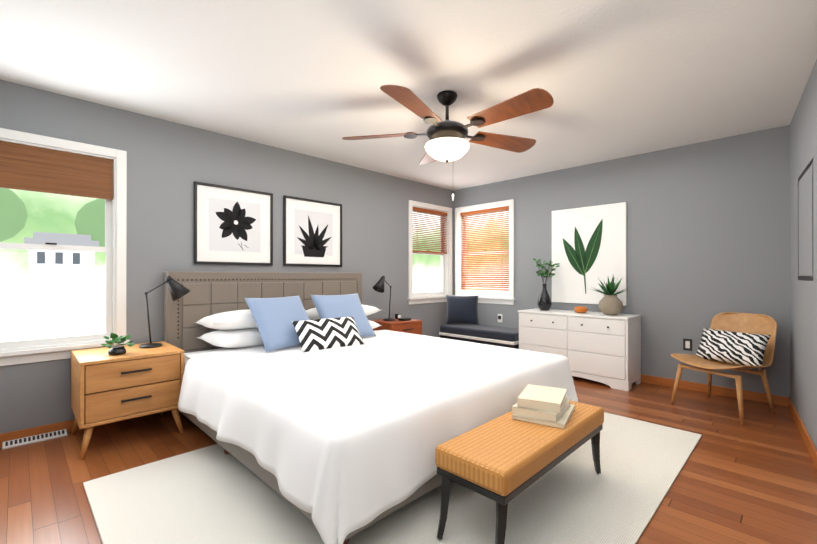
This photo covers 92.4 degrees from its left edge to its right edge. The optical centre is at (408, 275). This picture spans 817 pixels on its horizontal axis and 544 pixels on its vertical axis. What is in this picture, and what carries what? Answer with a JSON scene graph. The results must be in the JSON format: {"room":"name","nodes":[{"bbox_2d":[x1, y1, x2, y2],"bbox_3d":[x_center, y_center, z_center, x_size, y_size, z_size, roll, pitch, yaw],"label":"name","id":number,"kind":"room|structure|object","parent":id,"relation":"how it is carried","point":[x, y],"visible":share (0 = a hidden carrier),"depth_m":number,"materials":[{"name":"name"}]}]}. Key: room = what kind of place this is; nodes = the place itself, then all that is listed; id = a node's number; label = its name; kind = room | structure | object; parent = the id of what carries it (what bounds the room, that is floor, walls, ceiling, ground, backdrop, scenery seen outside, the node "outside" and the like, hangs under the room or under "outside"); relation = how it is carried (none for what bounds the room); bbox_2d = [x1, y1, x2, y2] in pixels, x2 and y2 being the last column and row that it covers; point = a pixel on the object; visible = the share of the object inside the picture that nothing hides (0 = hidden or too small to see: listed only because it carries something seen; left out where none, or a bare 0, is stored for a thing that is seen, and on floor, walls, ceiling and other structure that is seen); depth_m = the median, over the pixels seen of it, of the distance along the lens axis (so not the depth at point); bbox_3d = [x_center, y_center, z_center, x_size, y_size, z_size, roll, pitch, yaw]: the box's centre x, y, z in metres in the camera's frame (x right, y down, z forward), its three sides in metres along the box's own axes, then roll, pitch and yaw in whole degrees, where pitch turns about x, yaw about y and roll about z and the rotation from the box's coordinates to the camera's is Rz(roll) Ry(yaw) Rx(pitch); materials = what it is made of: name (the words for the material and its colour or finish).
{"room":"bedroom","nodes":[
{"label":"bedroom","id":0,"kind":"room"},
{"bbox_2d":[0,80,452,433],"bbox_3d":[-1.140,-0.079,4.286,0.150,2.440,5.300,0,0,45],"label":"wall","id":1,"kind":"structure","parent":0,"point":[169,163],"depth_m":3.36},
{"bbox_2d":[0,128,129,365],"bbox_3d":[-2.571,-0.187,2.818,0.200,1.580,0.910,0,0,45],"label":"window","id":2,"kind":"structure","parent":1,"relation":"in","point":[27,163],"depth_m":2.88,"materials":[{"name":"white"}]},
{"bbox_2d":[194,181,272,264],"bbox_3d":[-1.620,-0.460,3.678,0.028,0.720,0.720,0,0,45],"label":"picture","id":3,"kind":"object","parent":1,"relation":"attached to","point":[233,225],"visible":1,"depth_m":3.65,"materials":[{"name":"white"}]},
{"bbox_2d":[283,195,341,266],"bbox_3d":[-1.026,-0.459,4.272,0.028,0.720,0.720,0,0,45],"label":"picture","id":4,"kind":"object","parent":1,"relation":"attached to","point":[312,232],"visible":0.98,"depth_m":4.25,"materials":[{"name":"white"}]},
{"bbox_2d":[407,200,451,304],"bbox_3d":[0.291,-0.312,5.684,0.200,1.420,0.970,0,0,45],"label":"window","id":5,"kind":"structure","parent":1,"relation":"in","point":[445,237],"depth_m":5.69,"materials":[{"name":"white"}]},
{"bbox_2d":[0,376,816,543],"bbox_3d":[0.488,1.188,2.658,4.750,0.100,5.300,0,0,45],"label":"floor","id":6,"kind":"structure","parent":0,"point":[752,479],"depth_m":2.29,"materials":[{"name":"brown wood"}]},
{"bbox_2d":[2,429,66,449],"bbox_3d":[-2.556,1.126,2.688,0.071,0.043,0.320,0,0,45],"label":"floor vent","id":7,"kind":"object","parent":6,"relation":"in","point":[32,439],"visible":0.98,"depth_m":2.67,"materials":[{"name":"white metal"}]},
{"bbox_2d":[0,410,170,446],"bbox_3d":[-1.052,1.098,4.253,0.017,0.085,4.920,0,0,45],"label":"baseboard","id":8,"kind":"structure","parent":6,"relation":"on","point":[68,425],"depth_m":2.73,"materials":[{"name":"brown wood"}]},
{"bbox_2d":[71,341,183,459],"bbox_3d":[-2.005,0.840,2.801,0.583,0.603,0.579,0,0,45],"label":"nightstand","id":9,"kind":"object","parent":6,"relation":"on","point":[134,381],"visible":0.96,"depth_m":2.60,"materials":[{"name":"brown wood"}]},
{"bbox_2d":[101,333,134,354],"bbox_3d":[-1.986,0.463,2.669,0.182,0.146,0.186,0,0,45],"label":"plant","id":10,"kind":"object","parent":9,"relation":"on","point":[116,350],"visible":1,"depth_m":2.64,"materials":[{"name":"green plant"}]},
{"bbox_2d":[139,276,189,347],"bbox_3d":[-1.865,0.269,3.007,0.338,0.535,0.150,0,0,-36],"label":"lamp","id":11,"kind":"object","parent":9,"relation":"on","point":[177,290],"visible":1,"depth_m":3.00,"materials":[{"name":"black metal"}]},
{"bbox_2d":[164,271,577,543],"bbox_3d":[-0.410,0.554,3.054,2.598,1.170,2.278,0,0,45],"label":"bed","id":12,"kind":"object","parent":6,"relation":"on","point":[324,408],"visible":1,"depth_m":2.24,"materials":[{"name":"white fabric"}]},
{"bbox_2d":[83,412,701,543],"bbox_3d":[0.152,1.131,2.450,2.270,0.012,3.170,0,0,45],"label":"rug","id":13,"kind":"object","parent":6,"relation":"on","point":[214,494],"visible":0.6,"depth_m":1.92,"materials":[{"name":"white carpet"}]},
{"bbox_2d":[435,401,603,543],"bbox_3d":[0.603,0.929,1.943,0.355,0.384,1.088,0,0,45],"label":"bench","id":14,"kind":"object","parent":13,"relation":"on","point":[502,461],"visible":0.92,"depth_m":1.68,"materials":[{"name":"fabric"}]},
{"bbox_2d":[512,384,574,428],"bbox_3d":[0.722,0.683,2.085,0.257,0.105,0.340,0,0,31],"label":"books","id":15,"kind":"object","parent":14,"relation":"on","point":[546,406],"visible":1,"depth_m":1.99,"materials":[{"name":"beige paper"}]},
{"bbox_2d":[371,317,421,334],"bbox_3d":[-0.163,0.842,4.723,0.472,0.600,0.500,0,0,45],"label":"nightstand","id":16,"kind":"object","parent":6,"relation":"on","point":[413,326],"visible":0.35,"depth_m":4.58,"materials":[{"name":"brown wood"}]},
{"bbox_2d":[373,276,394,320],"bbox_3d":[-0.286,0.272,4.616,0.150,0.535,0.338,0,0,36],"label":"lamp","id":17,"kind":"object","parent":16,"relation":"on","point":[378,286],"visible":1,"depth_m":4.58,"materials":[{"name":"black metal"}]},
{"bbox_2d":[398,318,410,320],"bbox_3d":[-0.047,0.528,4.706,0.090,0.024,0.130,0,0,45],"label":"coasters","id":18,"kind":"object","parent":16,"relation":"on","point":[403,319],"visible":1,"depth_m":4.67,"materials":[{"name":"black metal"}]},
{"bbox_2d":[439,295,518,348],"bbox_3d":[1.013,0.712,5.293,1.190,0.860,0.470,0,0,45],"label":"window seat","id":19,"kind":"object","parent":6,"relation":"on","point":[462,323],"visible":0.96,"depth_m":5.37,"materials":[{"name":"black fabric"}]},
{"bbox_2d":[518,308,640,390],"bbox_3d":[1.886,0.781,4.420,1.200,0.720,0.471,0,0,45],"label":"dresser","id":20,"kind":"object","parent":6,"relation":"on","point":[601,347],"visible":0.77,"depth_m":4.11,"materials":[{"name":"white wood"}]},
{"bbox_2d":[533,258,559,310],"bbox_3d":[1.656,0.105,4.724,0.383,0.630,0.361,0,0,45],"label":"vase","id":21,"kind":"object","parent":20,"relation":"on","point":[544,302],"visible":1,"depth_m":4.65,"materials":[{"name":"black ceramic"}]},
{"bbox_2d":[574,306,587,312],"bbox_3d":[1.926,0.385,4.375,0.140,0.068,0.140,0,0,45],"label":"bowl","id":22,"kind":"object","parent":20,"relation":"on","point":[579,309],"visible":0.98,"depth_m":4.33,"materials":[{"name":"orange"}]},
{"bbox_2d":[588,274,629,314],"bbox_3d":[2.131,0.203,4.177,0.424,0.431,0.418,0,0,45],"label":"plant pot","id":23,"kind":"object","parent":20,"relation":"on","point":[610,302],"visible":0.98,"depth_m":4.10,"materials":[{"name":"ceramic"}]},
{"bbox_2d":[670,312,776,424],"bbox_3d":[2.718,0.740,3.355,0.723,0.805,0.544,0,0,-25],"label":"chair","id":24,"kind":"object","parent":6,"relation":"on","point":[741,342],"visible":1,"depth_m":3.34,"materials":[{"name":"brown wood"}]},
{"bbox_2d":[696,328,770,368],"bbox_3d":[2.780,0.619,3.384,0.518,0.265,0.303,0,0,45],"label":"pillow","id":25,"kind":"object","parent":24,"relation":"on","point":[718,347],"depth_m":3.32,"materials":[{"name":"fabric"}]},
{"bbox_2d":[0,0,816,190],"bbox_3d":[0.488,-1.352,2.663,4.750,0.100,5.300,0,0,45],"label":"ceiling","id":26,"kind":"structure","parent":0,"point":[616,79],"depth_m":2.47,"materials":[{"name":"white paint"}]},
{"bbox_2d":[342,85,553,200],"bbox_3d":[0.314,-0.919,2.784,1.468,0.764,1.516,0,0,45],"label":"fan","id":27,"kind":"object","parent":26,"relation":"hanging from","point":[447,143],"visible":1,"depth_m":2.69,"materials":[{"name":"brown wood"}]},
{"bbox_2d":[453,125,789,396],"bbox_3d":[1.989,-0.078,4.801,3.850,2.440,0.150,0,0,45],"label":"wall","id":28,"kind":"structure","parent":0,"point":[708,231],"depth_m":3.93,"materials":[{"name":"grey paint"}]},
{"bbox_2d":[453,199,514,304],"bbox_3d":[1.105,-0.312,5.649,1.030,1.420,0.200,0,0,45],"label":"window","id":29,"kind":"structure","parent":28,"relation":"in","point":[461,246],"depth_m":5.61,"materials":[{"name":"white"}]},
{"bbox_2d":[498,314,501,321],"bbox_3d":[1.258,0.593,5.405,0.075,0.115,0.024,0,0,45],"label":"electrical outlet","id":30,"kind":"object","parent":28,"relation":"attached to","point":[499,317],"visible":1,"depth_m":5.40,"materials":[{"name":"white plastic"}]},
{"bbox_2d":[552,202,626,305],"bbox_3d":[2.083,-0.234,4.576,0.840,1.130,0.032,0,0,45],"label":"art","id":31,"kind":"object","parent":28,"relation":"attached to","point":[589,246],"visible":1,"depth_m":4.55,"materials":[{"name":"white paper"}]},
{"bbox_2d":[683,338,691,350],"bbox_3d":[2.778,0.690,3.898,0.075,0.115,0.009,0,0,45],"label":"electrical outlet","id":32,"kind":"object","parent":28,"relation":"attached to","point":[687,344],"visible":1,"depth_m":3.90,"materials":[{"name":"black"}]},
{"bbox_2d":[641,374,785,405],"bbox_3d":[1.995,1.099,4.677,3.670,0.085,0.014,0,0,45],"label":"baseboard","id":33,"kind":"structure","parent":28,"relation":"attached to","point":[649,379],"depth_m":3.74,"materials":[{"name":"brown wood"}]},
{"bbox_2d":[790,59,816,448],"bbox_3d":[1.697,-0.084,1.305,0.150,2.440,5.550,0,0,39],"label":"wall","id":34,"kind":"structure","parent":0,"point":[803,298],"depth_m":2.74,"materials":[{"name":"grey paint"}]},
{"bbox_2d":[785,397,816,468],"bbox_3d":[2.807,1.096,2.796,0.165,0.085,1.479,0,0,45],"label":"baseboard","id":35,"kind":"structure","parent":34,"relation":"attached to","point":[805,435],"depth_m":2.71,"materials":[{"name":"brown wood"}]},
{"bbox_2d":[798,158,812,280],"bbox_3d":[2.780,-0.352,2.714,0.050,0.780,0.700,0,0,39],"label":"picture","id":36,"kind":"object","parent":34,"relation":"attached to","point":[806,278],"visible":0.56,"depth_m":2.60,"materials":[{"name":"black"}]},
{"label":"outside","id":37,"kind":"structure","parent":0,"visible":0},
{"bbox_2d":[0,188,508,341],"bbox_3d":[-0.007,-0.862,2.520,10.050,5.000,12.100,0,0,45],"label":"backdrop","id":38,"kind":"structure","parent":37,"point":[44,294],"depth_m":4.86,"materials":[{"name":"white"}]}
]}

